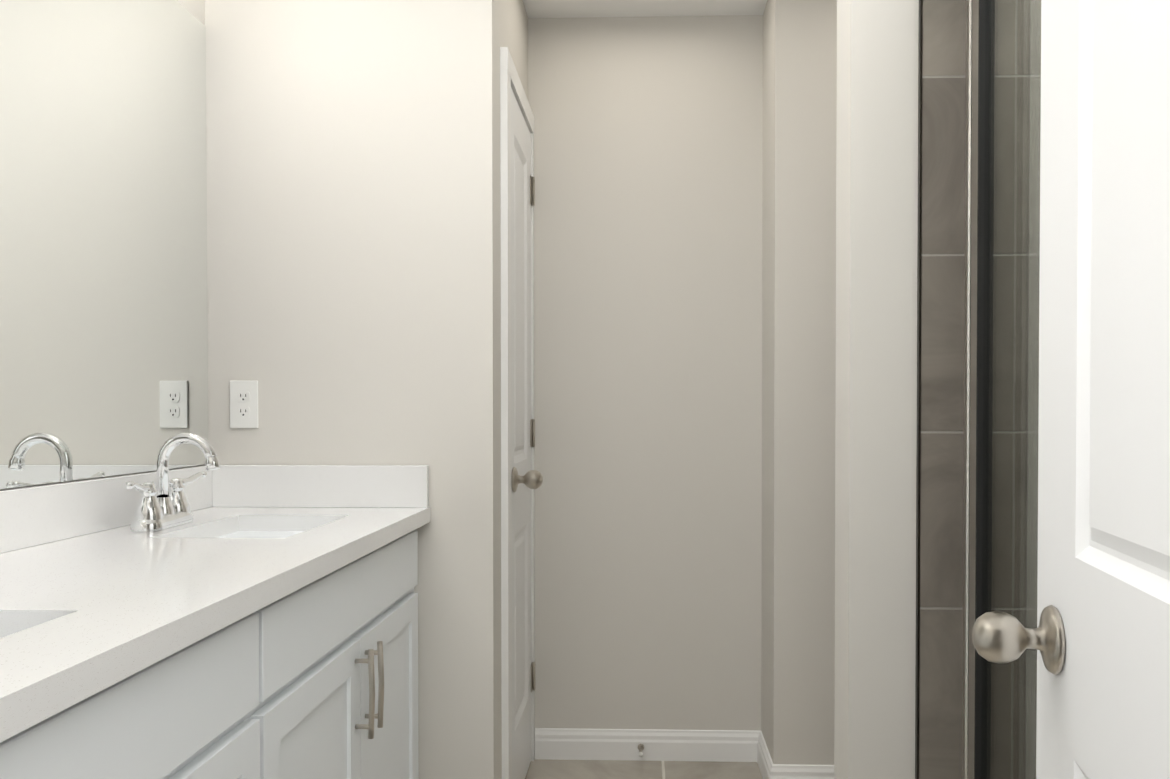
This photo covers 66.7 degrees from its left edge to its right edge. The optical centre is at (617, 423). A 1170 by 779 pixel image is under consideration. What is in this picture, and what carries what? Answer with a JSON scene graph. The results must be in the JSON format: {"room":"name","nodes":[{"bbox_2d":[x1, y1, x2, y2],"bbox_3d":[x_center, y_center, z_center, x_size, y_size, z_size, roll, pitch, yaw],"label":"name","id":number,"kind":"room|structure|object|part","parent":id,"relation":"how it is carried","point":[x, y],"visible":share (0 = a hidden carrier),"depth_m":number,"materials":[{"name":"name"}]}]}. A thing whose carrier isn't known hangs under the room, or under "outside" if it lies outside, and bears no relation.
{"room":"bathroom","nodes":[
{"label":"bathroom","id":0,"kind":"room"},
{"bbox_2d":[0,0,204,489],"bbox_3d":[-1.132,-0.087,1.217,0.120,2.420,2.070,0,1,2],"label":"wall","id":1,"kind":"structure","parent":0,"point":[196,8],"depth_m":2.17,"materials":[{"name":"white paint"}]},
{"bbox_2d":[0,0,207,488],"bbox_3d":[-1.067,-0.435,1.272,0.005,1.100,1.933,0,1,2],"label":"mirror","id":2,"kind":"object","parent":1,"relation":"attached to","point":[103,278],"visible":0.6,"depth_m":1.80,"materials":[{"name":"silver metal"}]},
{"bbox_2d":[0,472,211,551],"bbox_3d":[-1.058,0.169,1.278,0.020,0.105,1.944,0,1,2],"label":"backsplash","id":3,"kind":"structure","parent":1,"relation":"attached to","point":[40,514],"depth_m":1.65,"materials":[{"name":"white stone"}]},
{"bbox_2d":[205,0,527,778],"bbox_3d":[-0.724,-0.107,2.642,0.847,2.420,0.803,0,1,2],"label":"wall block","id":4,"kind":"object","parent":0,"point":[353,222],"visible":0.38,"depth_m":2.23,"materials":[{"name":"white paint"}]},
{"bbox_2d":[230,381,257,427],"bbox_3d":[-0.944,-0.049,2.244,0.072,0.120,0.007,0,1,2],"label":"electrical outlet","id":5,"kind":"object","parent":4,"relation":"attached to","point":[243,404],"visible":1,"depth_m":2.24,"materials":[{"name":"white plastic"}]},
{"bbox_2d":[220,465,428,507],"bbox_3d":[-0.747,0.156,2.231,0.544,0.105,0.020,0,1,2],"label":"backsplash","id":6,"kind":"structure","parent":4,"relation":"attached to","point":[265,486],"depth_m":2.22,"materials":[{"name":"white stone"}]},
{"bbox_2d":[500,47,534,778],"bbox_3d":[-0.291,0.054,2.631,0.020,2.098,0.560,0,1,2],"label":"trim","id":7,"kind":"structure","parent":4,"relation":"attached to","point":[509,78],"depth_m":2.36,"materials":[{"name":"white"}]},
{"bbox_2d":[511,88,542,778],"bbox_3d":[-0.252,0.081,2.648,0.096,2.020,0.470,0,1,2],"label":"closet door","id":8,"kind":"structure","parent":4,"relation":"in","point":[525,479],"depth_m":2.65,"materials":[{"name":"painted wood"},{"name":"satin nickel"}]},
{"bbox_2d":[525,759,762,778],"bbox_3d":[0.207,1.178,0.878,3.150,0.100,4.400,0,1,2],"label":"floor","id":9,"kind":"structure","parent":0,"point":[580,769],"depth_m":2.83,"materials":[{"name":"tile"}]},
{"bbox_2d":[0,516,430,778],"bbox_3d":[-0.777,0.690,1.277,0.584,0.863,1.944,0,1,2],"label":"bathroom vanity","id":10,"kind":"object","parent":9,"relation":"on","point":[317,678],"depth_m":1.34,"materials":[{"name":"white"}]},
{"bbox_2d":[0,504,430,723],"bbox_3d":[-0.785,0.240,1.271,0.568,0.037,1.944,0,1,2],"label":"countertop","id":11,"kind":"structure","parent":10,"relation":"on","point":[75,610],"depth_m":1.25,"materials":[{"name":"white stone"}]},
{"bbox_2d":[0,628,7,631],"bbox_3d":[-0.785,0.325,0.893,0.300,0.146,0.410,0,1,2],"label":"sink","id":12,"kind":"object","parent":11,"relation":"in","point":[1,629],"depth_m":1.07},
{"bbox_2d":[116,432,223,531],"bbox_3d":[-0.900,0.116,1.843,0.152,0.196,0.279,0,1,2],"label":"faucet","id":13,"kind":"object","parent":11,"relation":"on","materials":[{"name":"silver metal"}]},
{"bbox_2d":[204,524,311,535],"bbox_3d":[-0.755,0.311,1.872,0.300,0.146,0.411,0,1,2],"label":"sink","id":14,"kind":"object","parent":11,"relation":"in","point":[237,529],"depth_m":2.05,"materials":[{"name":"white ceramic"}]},
{"bbox_2d":[523,0,766,17],"bbox_3d":[0.207,-1.342,0.843,3.150,0.100,4.400,0,1,2],"label":"ceiling","id":15,"kind":"structure","parent":0,"point":[583,8],"depth_m":2.82,"materials":[{"name":"white paint"}]},
{"bbox_2d":[528,15,762,730],"bbox_3d":[0.090,-0.111,2.958,0.761,2.420,0.120,0,1,2],"label":"wall","id":16,"kind":"structure","parent":0,"point":[648,153],"depth_m":2.90,"materials":[{"name":"white paint"}]},
{"bbox_2d":[535,728,759,761],"bbox_3d":[0.098,1.050,2.907,0.741,0.098,0.014,0,1,2],"label":"baseboard","id":17,"kind":"structure","parent":16,"relation":"attached to","point":[658,744],"depth_m":2.90,"materials":[{"name":"white"}]},
{"bbox_2d":[638,744,643,756],"bbox_3d":[0.074,1.055,2.865,0.022,0.021,0.071,0,1,2],"label":"door stop","id":18,"kind":"object","parent":17,"relation":"attached to","point":[640,747],"visible":1,"depth_m":2.88,"materials":[{"name":"silver metal"}]},
{"bbox_2d":[761,0,836,764],"bbox_3d":[1.124,-0.109,2.788,1.317,2.420,0.397,0,1,2],"label":"wall","id":19,"kind":"structure","parent":0,"point":[798,361],"depth_m":2.61,"materials":[{"name":"white paint"}]},
{"bbox_2d":[757,731,772,778],"bbox_3d":[0.457,1.052,2.757,0.014,0.098,0.291,0,1,2],"label":"baseboard","id":20,"kind":"structure","parent":19,"relation":"attached to","point":[765,761],"depth_m":2.77,"materials":[{"name":"white"}]},
{"bbox_2d":[769,764,833,778],"bbox_3d":[1.051,1.055,2.601,1.211,0.098,0.014,0,1,2],"label":"baseboard","id":21,"kind":"structure","parent":19,"relation":"attached to","point":[787,771],"depth_m":2.61,"materials":[{"name":"white"}]},
{"bbox_2d":[834,0,918,778],"bbox_3d":[1.092,-0.094,1.705,1.313,2.420,0.125,0,1,2],"label":"wall","id":22,"kind":"structure","parent":0,"point":[876,346],"depth_m":1.66,"materials":[{"name":"white paint"}]},
{"bbox_2d":[915,0,922,778],"bbox_3d":[0.560,-0.093,1.653,0.004,2.420,0.011,0,1,2],"label":"trim","id":23,"kind":"structure","parent":22,"relation":"attached to","point":[919,252],"depth_m":1.65,"materials":[{"name":"grey metal"}]},
{"bbox_2d":[919,0,965,778],"bbox_3d":[1.094,-0.093,1.637,1.065,2.420,0.010,0,1,2],"label":"shower wall tile","id":24,"kind":"structure","parent":22,"relation":"attached to","point":[942,370],"depth_m":1.65,"materials":[{"name":"grey tile"}]},
{"bbox_3d":[0.643,1.059,0.963,0.125,0.135,1.398,0,1,2],"label":"curb","id":25,"kind":"object","parent":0,"visible":0},
{"bbox_2d":[962,0,1040,778],"bbox_3d":[0.633,-0.001,0.954,0.028,1.985,1.386,0,1,2],"label":"shower door","id":26,"kind":"structure","parent":25,"relation":"on","point":[1013,249],"depth_m":1.48,"materials":[{"name":"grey glass"}]},
{"bbox_2d":[968,0,988,778],"bbox_3d":[0.617,0.003,1.273,0.079,1.929,0.710,0,1,2],"label":"door leaf","id":27,"kind":"structure","parent":26,"relation":"attached to","point":[973,383],"depth_m":1.59,"materials":[{"name":"glass"},{"name":"nickel"}]},
{"bbox_3d":[0.643,0.003,1.272,0.027,1.929,0.710,0,1,2],"label":"shower door gasket","id":28,"kind":"part","parent":27,"relation":"part of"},
{"bbox_3d":[-0.080,0.087,0.221,1.015,2.100,0.138,0,1,2],"label":"trim","id":29,"kind":"structure","parent":0,"visible":0},
{"bbox_2d":[972,0,1169,778],"bbox_3d":[0.452,0.110,0.621,0.232,2.020,0.765,0,1,2],"label":"entry door","id":30,"kind":"structure","parent":29,"relation":"attached to","point":[1098,638],"depth_m":0.81,"materials":[{"name":"painted wood"},{"name":"satin nickel"}]}
]}

